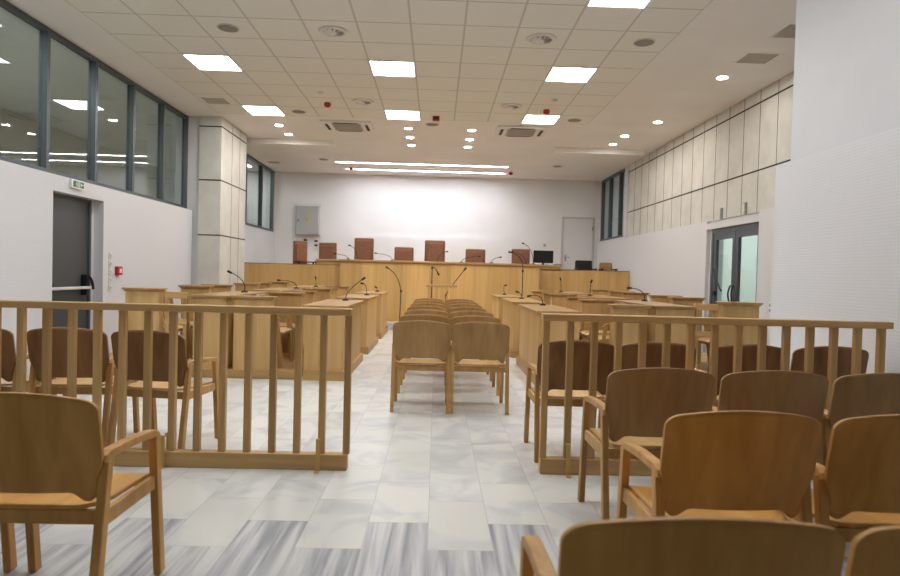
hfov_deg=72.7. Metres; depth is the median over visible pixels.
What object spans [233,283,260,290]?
desk
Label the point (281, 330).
armchair
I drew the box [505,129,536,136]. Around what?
grille
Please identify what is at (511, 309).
desk
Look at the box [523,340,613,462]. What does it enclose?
armchair
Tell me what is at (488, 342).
armchair
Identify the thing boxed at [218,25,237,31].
grille
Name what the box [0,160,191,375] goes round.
wall
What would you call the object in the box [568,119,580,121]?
grille
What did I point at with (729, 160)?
wall panels
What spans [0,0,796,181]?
ceiling
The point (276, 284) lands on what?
block
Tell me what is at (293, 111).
ceiling speaker
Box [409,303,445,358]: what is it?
armchair
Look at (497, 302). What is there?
desk
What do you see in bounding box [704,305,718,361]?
armchair
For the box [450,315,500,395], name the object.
armchair
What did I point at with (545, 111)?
fire alarm
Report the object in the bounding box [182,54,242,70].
ceiling light panel
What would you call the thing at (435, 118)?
beacon
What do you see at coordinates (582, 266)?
cushion
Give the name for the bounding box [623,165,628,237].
trim
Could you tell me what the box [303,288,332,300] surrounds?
desk
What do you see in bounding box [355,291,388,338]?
desk
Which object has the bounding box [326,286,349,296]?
block
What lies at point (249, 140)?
trim
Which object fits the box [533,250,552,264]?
monitor
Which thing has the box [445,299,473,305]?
armchair
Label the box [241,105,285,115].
ceiling light panel
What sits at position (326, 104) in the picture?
fire alarm
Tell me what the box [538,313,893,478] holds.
barrier
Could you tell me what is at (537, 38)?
ceiling vent
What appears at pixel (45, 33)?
window
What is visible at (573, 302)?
desk
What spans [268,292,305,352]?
desk
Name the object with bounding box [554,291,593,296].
desk
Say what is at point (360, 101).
ceiling vent
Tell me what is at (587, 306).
desk
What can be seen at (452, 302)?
armchair
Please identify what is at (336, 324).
desk
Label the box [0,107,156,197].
window glass
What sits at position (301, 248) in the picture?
cushion
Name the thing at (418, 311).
armchair
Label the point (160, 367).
armchair
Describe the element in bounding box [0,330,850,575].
floor
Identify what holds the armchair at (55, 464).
on the floor
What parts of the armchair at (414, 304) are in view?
backrest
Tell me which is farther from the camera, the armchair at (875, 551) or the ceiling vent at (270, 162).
the ceiling vent at (270, 162)
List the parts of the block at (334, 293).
panel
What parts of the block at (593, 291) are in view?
panel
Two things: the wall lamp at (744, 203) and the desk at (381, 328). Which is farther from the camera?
the desk at (381, 328)
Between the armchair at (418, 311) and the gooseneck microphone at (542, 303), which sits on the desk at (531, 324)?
the gooseneck microphone at (542, 303)
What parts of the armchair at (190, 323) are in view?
backrest, leg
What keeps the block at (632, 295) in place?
on the platform at (703, 365)
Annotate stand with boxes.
[385,266,401,318]
[426,284,456,302]
[431,267,439,297]
[445,267,466,300]
[508,251,523,296]
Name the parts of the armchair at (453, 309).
backrest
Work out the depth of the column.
11.19 m
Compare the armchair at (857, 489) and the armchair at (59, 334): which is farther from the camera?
the armchair at (59, 334)
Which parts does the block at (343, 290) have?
panel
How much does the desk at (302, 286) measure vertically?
0.845 m
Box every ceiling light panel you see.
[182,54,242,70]
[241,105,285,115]
[368,60,415,76]
[384,110,420,119]
[521,114,560,124]
[544,66,597,82]
[586,0,650,8]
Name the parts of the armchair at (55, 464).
leg, rail, backrest, seat, leg, rail, armrest, leg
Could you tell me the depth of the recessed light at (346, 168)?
16.36 m
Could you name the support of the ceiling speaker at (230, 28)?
attached to the ceiling
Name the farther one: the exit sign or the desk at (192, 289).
the desk at (192, 289)
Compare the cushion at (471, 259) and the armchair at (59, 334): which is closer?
the armchair at (59, 334)
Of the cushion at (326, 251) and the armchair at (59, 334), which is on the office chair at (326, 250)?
the cushion at (326, 251)
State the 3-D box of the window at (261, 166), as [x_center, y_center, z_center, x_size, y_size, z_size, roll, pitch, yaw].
[-4.903,-2.363,14.948,0.095,1.680,4.200,1,1,-1]
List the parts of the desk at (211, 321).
panel, panel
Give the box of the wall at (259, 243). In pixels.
[0,3,274,328]
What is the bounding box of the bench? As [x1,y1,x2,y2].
[244,259,629,320]
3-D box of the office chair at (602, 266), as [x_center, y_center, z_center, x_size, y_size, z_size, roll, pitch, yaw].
[3.847,-0.202,15.062,0.520,0.850,0.592,1,1,-1]
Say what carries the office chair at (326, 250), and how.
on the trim
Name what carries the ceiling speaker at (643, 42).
attached to the ceiling
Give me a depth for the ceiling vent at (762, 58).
7.51 m
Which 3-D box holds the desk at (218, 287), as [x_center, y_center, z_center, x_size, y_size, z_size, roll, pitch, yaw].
[-3.571,0.399,9.376,0.440,0.910,0.180,1,1,-1]
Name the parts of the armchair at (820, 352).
backrest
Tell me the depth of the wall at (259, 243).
14.70 m
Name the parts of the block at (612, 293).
panel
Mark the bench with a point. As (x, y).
(477, 283)
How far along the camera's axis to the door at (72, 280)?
7.73 m
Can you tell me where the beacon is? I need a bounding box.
[433,116,439,121]
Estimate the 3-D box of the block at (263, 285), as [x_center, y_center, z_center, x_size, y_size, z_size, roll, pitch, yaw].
[-3.620,0.349,11.615,0.440,0.910,0.180,1,1,-1]
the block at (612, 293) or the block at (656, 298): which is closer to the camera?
the block at (656, 298)
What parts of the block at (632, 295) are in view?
panel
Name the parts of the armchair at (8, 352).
rail, backrest, leg, seat, rail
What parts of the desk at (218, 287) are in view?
panel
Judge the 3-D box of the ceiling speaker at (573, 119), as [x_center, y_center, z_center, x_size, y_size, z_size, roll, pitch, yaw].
[2.179,-2.932,10.715,0.250,0.012,0.250,1,1,-1]
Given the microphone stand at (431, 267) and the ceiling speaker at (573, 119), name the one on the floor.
the microphone stand at (431, 267)
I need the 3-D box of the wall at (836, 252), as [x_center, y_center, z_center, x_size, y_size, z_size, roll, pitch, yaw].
[3.069,0.152,0.836,0.060,2.320,9.530,1,1,-1]
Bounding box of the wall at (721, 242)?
[599,172,758,352]
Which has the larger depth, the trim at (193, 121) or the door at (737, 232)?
the trim at (193, 121)
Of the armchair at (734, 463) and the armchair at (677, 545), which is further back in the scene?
the armchair at (734, 463)
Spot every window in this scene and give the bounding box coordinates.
[0,0,188,208]
[245,153,273,231]
[600,168,624,240]
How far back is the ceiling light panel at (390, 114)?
10.62 m
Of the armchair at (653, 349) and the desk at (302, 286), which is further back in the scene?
the desk at (302, 286)
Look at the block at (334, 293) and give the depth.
11.58 m
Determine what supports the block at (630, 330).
on the platform at (703, 365)
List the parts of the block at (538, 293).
panel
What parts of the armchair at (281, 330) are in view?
leg, seat, leg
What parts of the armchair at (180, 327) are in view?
seat, leg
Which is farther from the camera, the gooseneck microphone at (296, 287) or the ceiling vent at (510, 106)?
the gooseneck microphone at (296, 287)
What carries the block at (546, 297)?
on the platform at (703, 365)
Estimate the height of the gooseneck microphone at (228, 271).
0.292 m
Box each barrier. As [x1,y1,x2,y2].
[0,300,352,473]
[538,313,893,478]
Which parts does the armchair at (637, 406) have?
leg, rail, armrest, leg, seat, rail, backrest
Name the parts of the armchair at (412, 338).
leg, leg, seat, rail, backrest, leg, leg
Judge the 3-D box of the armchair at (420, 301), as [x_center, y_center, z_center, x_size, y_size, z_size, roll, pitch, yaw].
[-0.349,0.604,10.040,0.533,0.836,0.553,1,1,-1]
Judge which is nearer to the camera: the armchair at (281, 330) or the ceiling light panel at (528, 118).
the armchair at (281, 330)
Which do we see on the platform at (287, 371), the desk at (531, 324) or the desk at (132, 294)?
the desk at (132, 294)
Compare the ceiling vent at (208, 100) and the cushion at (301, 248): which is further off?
the cushion at (301, 248)
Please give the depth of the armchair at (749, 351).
4.13 m
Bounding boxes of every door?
[52,192,94,328]
[561,217,594,269]
[708,222,758,331]
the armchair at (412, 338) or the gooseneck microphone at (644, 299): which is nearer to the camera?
the armchair at (412, 338)
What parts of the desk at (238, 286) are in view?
panel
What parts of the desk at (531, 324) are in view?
panel, panel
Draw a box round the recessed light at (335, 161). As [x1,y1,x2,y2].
[335,161,507,167]
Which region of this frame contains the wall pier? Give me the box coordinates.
[791,0,899,160]
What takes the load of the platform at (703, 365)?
on the floor
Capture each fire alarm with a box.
[324,102,330,107]
[543,109,549,114]
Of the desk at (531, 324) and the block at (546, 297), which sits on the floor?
the desk at (531, 324)
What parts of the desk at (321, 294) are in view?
panel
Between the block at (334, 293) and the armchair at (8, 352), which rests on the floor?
the armchair at (8, 352)
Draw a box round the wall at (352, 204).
[164,169,624,268]
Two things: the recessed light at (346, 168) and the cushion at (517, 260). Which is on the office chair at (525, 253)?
the cushion at (517, 260)
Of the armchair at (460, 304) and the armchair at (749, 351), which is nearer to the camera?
the armchair at (749, 351)
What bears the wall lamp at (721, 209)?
attached to the wall at (721, 242)
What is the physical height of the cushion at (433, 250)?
0.480 m
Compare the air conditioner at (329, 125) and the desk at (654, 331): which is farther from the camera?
the air conditioner at (329, 125)
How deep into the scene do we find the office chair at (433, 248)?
15.26 m
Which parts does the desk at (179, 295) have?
post, rail, rail, post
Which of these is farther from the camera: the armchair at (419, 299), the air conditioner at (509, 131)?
the air conditioner at (509, 131)
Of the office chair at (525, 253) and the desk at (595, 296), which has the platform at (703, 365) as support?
the desk at (595, 296)
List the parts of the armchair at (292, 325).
seat, leg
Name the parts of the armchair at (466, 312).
backrest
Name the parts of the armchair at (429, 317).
leg, leg, backrest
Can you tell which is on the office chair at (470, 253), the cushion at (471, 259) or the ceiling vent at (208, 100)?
the cushion at (471, 259)
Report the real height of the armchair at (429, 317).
0.836 m
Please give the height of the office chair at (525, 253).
1.140 m
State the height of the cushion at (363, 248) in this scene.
0.480 m
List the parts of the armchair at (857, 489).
armrest, leg, rail, seat, backrest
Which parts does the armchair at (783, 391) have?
backrest, leg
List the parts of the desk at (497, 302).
panel, panel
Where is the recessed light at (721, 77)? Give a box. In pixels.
[714,75,729,79]
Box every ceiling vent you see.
[198,96,232,104]
[266,161,281,163]
[318,25,348,37]
[352,98,373,104]
[501,103,521,109]
[526,33,556,44]
[732,52,782,64]
[768,22,795,38]
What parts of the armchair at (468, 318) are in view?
backrest, leg, leg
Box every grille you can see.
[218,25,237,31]
[331,123,363,131]
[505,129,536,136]
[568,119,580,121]
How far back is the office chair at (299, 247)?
15.68 m
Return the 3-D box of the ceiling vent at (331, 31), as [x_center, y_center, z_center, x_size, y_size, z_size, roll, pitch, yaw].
[-1.341,-2.934,7.037,0.350,0.030,0.350,1,1,-1]
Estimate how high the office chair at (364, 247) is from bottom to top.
1.310 m
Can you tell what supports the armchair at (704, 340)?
on the platform at (703, 365)
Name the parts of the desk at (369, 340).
panel, panel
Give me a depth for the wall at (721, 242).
10.32 m
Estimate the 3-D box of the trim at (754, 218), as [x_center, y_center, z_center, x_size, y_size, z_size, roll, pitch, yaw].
[4.388,-1.011,9.432,0.060,0.100,1.810,1,1,-1]
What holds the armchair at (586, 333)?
on the platform at (703, 365)
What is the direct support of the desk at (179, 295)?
on the platform at (287, 371)
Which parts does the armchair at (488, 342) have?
leg, seat, rail, backrest, leg, leg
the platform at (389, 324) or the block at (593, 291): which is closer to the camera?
the block at (593, 291)
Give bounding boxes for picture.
[73,180,79,187]
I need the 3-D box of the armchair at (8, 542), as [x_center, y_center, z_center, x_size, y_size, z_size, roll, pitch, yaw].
[-2.024,0.730,2.222,0.533,0.836,0.553,1,1,-1]
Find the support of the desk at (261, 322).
on the platform at (287, 371)
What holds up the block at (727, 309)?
on the platform at (703, 365)
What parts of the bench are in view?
wing panel, panel, panel, panel, panel, panel, panel, panel, panel, panel, wing panel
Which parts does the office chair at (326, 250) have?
backrest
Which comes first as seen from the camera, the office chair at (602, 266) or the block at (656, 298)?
the block at (656, 298)
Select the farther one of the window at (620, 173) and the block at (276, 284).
the window at (620, 173)
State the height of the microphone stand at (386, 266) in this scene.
1.406 m
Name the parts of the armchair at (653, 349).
leg, backrest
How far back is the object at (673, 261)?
11.53 m
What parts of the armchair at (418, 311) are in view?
backrest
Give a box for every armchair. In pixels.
[0,392,164,575]
[0,523,16,571]
[1,329,56,394]
[27,327,139,446]
[106,330,218,448]
[163,291,192,356]
[163,312,189,358]
[245,295,292,366]
[256,293,303,359]
[390,320,450,412]
[397,314,448,392]
[403,309,447,378]
[407,306,445,365]
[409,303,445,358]
[413,300,444,304]
[414,298,443,301]
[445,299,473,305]
[446,301,478,311]
[447,303,481,359]
[447,307,486,366]
[449,310,493,380]
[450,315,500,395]
[450,322,509,413]
[520,516,845,575]
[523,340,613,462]
[577,368,715,519]
[578,302,624,340]
[597,342,696,440]
[598,322,609,343]
[616,410,821,523]
[694,344,780,406]
[698,325,709,344]
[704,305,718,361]
[712,370,828,464]
[790,346,868,408]
[792,414,899,541]
[821,373,899,525]
[845,525,899,575]
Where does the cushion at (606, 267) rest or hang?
on the office chair at (602, 266)
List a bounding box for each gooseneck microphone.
[227,270,247,291]
[277,279,298,288]
[342,277,365,300]
[527,295,545,305]
[627,287,647,300]
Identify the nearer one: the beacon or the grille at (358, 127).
the beacon
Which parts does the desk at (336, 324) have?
panel, panel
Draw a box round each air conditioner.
[319,120,374,131]
[494,125,548,136]
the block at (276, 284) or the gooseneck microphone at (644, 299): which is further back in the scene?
the block at (276, 284)
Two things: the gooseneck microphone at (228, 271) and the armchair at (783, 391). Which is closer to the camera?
the armchair at (783, 391)
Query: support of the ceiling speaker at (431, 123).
attached to the ceiling
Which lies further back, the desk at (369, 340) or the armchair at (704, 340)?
the desk at (369, 340)
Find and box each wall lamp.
[720,208,722,218]
[743,202,746,214]
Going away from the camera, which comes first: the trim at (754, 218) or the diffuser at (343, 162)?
the trim at (754, 218)
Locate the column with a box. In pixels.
[197,116,246,290]
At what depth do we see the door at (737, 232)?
9.51 m
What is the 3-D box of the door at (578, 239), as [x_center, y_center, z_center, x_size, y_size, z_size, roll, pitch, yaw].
[3.628,-0.923,17.377,0.940,2.180,0.079,1,1,-1]
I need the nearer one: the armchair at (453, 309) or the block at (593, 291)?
the armchair at (453, 309)
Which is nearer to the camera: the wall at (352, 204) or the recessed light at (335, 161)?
the recessed light at (335, 161)
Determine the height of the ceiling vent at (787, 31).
0.008 m
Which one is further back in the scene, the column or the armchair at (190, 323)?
the column
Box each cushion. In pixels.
[296,243,306,261]
[320,245,333,258]
[356,241,371,259]
[396,250,411,260]
[426,243,442,261]
[467,252,483,262]
[514,252,527,263]
[577,263,590,269]
[602,265,610,270]
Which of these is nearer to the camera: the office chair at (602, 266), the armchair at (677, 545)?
the armchair at (677, 545)
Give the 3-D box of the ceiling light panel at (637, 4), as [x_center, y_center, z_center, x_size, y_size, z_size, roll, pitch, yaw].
[1.684,-2.840,5.904,0.600,0.012,0.600,1,1,-1]
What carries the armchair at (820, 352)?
on the floor
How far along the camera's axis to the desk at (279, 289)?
9.56 m
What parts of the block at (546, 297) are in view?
panel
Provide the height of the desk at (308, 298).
0.845 m
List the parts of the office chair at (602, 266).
backrest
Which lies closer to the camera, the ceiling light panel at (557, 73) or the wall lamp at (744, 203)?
the ceiling light panel at (557, 73)
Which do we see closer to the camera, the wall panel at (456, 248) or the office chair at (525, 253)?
the office chair at (525, 253)
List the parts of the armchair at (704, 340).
seat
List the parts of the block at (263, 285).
panel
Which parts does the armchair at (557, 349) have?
leg, rail, armrest, leg, seat, backrest, rail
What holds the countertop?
on the bench
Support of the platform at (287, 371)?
on the floor
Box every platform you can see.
[109,346,303,379]
[386,321,398,329]
[697,352,707,371]
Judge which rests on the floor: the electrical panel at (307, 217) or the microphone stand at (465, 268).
the microphone stand at (465, 268)
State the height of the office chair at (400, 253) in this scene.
1.110 m
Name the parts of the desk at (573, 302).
panel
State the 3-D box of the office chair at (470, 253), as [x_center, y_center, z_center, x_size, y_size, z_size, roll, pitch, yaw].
[0.632,-0.418,15.188,0.570,1.110,0.592,1,1,-1]
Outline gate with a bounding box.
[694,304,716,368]
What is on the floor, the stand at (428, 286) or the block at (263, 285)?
the stand at (428, 286)
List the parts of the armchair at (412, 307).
backrest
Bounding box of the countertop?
[315,259,561,270]
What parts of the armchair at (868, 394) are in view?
armrest, leg, backrest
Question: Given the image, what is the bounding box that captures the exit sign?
[70,179,84,189]
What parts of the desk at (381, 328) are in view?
panel, panel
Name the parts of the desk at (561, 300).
panel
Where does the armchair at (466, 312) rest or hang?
on the floor
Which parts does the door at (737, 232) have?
closer arm, handle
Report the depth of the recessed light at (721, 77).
8.26 m
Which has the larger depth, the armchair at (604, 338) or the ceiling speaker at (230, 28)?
the armchair at (604, 338)
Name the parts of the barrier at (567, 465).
rail, rail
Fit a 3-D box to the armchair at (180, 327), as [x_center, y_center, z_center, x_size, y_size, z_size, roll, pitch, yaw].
[-3.562,0.476,7.487,0.553,0.836,0.533,1,1,-1]
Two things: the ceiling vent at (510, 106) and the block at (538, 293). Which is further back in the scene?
the block at (538, 293)
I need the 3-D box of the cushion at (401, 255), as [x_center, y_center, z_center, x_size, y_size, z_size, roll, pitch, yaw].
[-1.153,-0.712,15.267,0.380,0.480,0.050,1,1,-1]
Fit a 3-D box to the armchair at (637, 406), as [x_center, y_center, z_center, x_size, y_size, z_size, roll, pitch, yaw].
[1.000,0.788,3.170,0.533,0.836,0.553,1,1,-1]
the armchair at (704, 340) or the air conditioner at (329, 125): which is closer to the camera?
the armchair at (704, 340)
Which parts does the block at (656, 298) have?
panel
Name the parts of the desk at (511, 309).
panel, panel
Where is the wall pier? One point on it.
(846, 86)
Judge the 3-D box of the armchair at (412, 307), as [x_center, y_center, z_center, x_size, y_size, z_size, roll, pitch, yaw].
[-0.324,0.642,8.320,0.533,0.836,0.553,1,1,-1]
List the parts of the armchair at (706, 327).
leg, backrest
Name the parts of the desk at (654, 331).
panel, panel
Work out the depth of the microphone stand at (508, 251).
13.30 m
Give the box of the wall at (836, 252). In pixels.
[769,126,899,372]
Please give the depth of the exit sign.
7.51 m
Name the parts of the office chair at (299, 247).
backrest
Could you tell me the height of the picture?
0.075 m
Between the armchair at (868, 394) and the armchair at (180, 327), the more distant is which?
the armchair at (180, 327)
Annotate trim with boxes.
[187,116,199,284]
[247,138,643,155]
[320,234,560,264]
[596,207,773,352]
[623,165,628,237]
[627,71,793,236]
[707,214,758,229]
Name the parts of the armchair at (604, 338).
seat, leg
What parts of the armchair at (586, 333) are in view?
leg, seat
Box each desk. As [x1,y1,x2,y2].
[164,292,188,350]
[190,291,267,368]
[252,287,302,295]
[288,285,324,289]
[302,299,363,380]
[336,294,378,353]
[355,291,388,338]
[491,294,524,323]
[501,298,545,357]
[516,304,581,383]
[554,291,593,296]
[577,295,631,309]
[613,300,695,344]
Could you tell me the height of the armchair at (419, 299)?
0.836 m
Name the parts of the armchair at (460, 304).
backrest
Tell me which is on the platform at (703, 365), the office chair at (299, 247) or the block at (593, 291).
the block at (593, 291)
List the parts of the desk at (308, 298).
panel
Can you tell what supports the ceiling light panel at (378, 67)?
attached to the ceiling
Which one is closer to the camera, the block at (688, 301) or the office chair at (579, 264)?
the block at (688, 301)
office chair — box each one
[293,241,314,263]
[315,242,336,263]
[354,238,373,259]
[394,247,413,260]
[424,240,444,261]
[465,249,485,262]
[511,249,529,263]
[574,260,596,269]
[598,263,617,270]
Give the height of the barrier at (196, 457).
1.020 m
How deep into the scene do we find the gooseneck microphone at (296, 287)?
10.48 m
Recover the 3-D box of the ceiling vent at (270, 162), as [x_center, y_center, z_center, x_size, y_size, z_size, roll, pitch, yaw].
[-4.510,-3.215,15.658,0.330,0.008,0.330,1,1,-1]
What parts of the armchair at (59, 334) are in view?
leg, backrest, rail, seat, leg, rail, leg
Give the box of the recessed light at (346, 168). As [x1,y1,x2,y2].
[346,168,504,173]
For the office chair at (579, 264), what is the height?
0.900 m
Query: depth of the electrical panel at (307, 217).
17.02 m
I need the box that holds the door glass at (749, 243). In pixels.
[722,235,757,301]
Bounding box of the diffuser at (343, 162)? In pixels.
[343,162,487,166]
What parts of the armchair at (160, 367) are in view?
leg, backrest, leg, rail, seat, leg, rail, armrest, leg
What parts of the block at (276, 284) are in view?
panel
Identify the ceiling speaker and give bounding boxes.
[217,23,239,32]
[292,110,305,113]
[426,122,438,125]
[567,118,581,121]
[633,38,654,46]
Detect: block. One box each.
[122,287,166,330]
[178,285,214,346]
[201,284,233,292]
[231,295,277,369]
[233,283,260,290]
[247,282,272,288]
[267,281,289,287]
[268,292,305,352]
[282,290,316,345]
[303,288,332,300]
[312,287,339,298]
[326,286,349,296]
[530,291,552,300]
[541,293,566,304]
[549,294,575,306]
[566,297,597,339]
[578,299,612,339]
[591,289,613,295]
[608,291,632,296]
[608,304,650,345]
[620,292,649,299]
[648,295,682,302]
[667,297,705,361]
[716,301,762,345]
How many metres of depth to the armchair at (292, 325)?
7.89 m
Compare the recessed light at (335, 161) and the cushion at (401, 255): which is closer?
the cushion at (401, 255)
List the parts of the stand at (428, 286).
rail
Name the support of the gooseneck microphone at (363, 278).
on the desk at (336, 324)
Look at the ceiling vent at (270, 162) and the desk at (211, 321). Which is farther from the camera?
the ceiling vent at (270, 162)

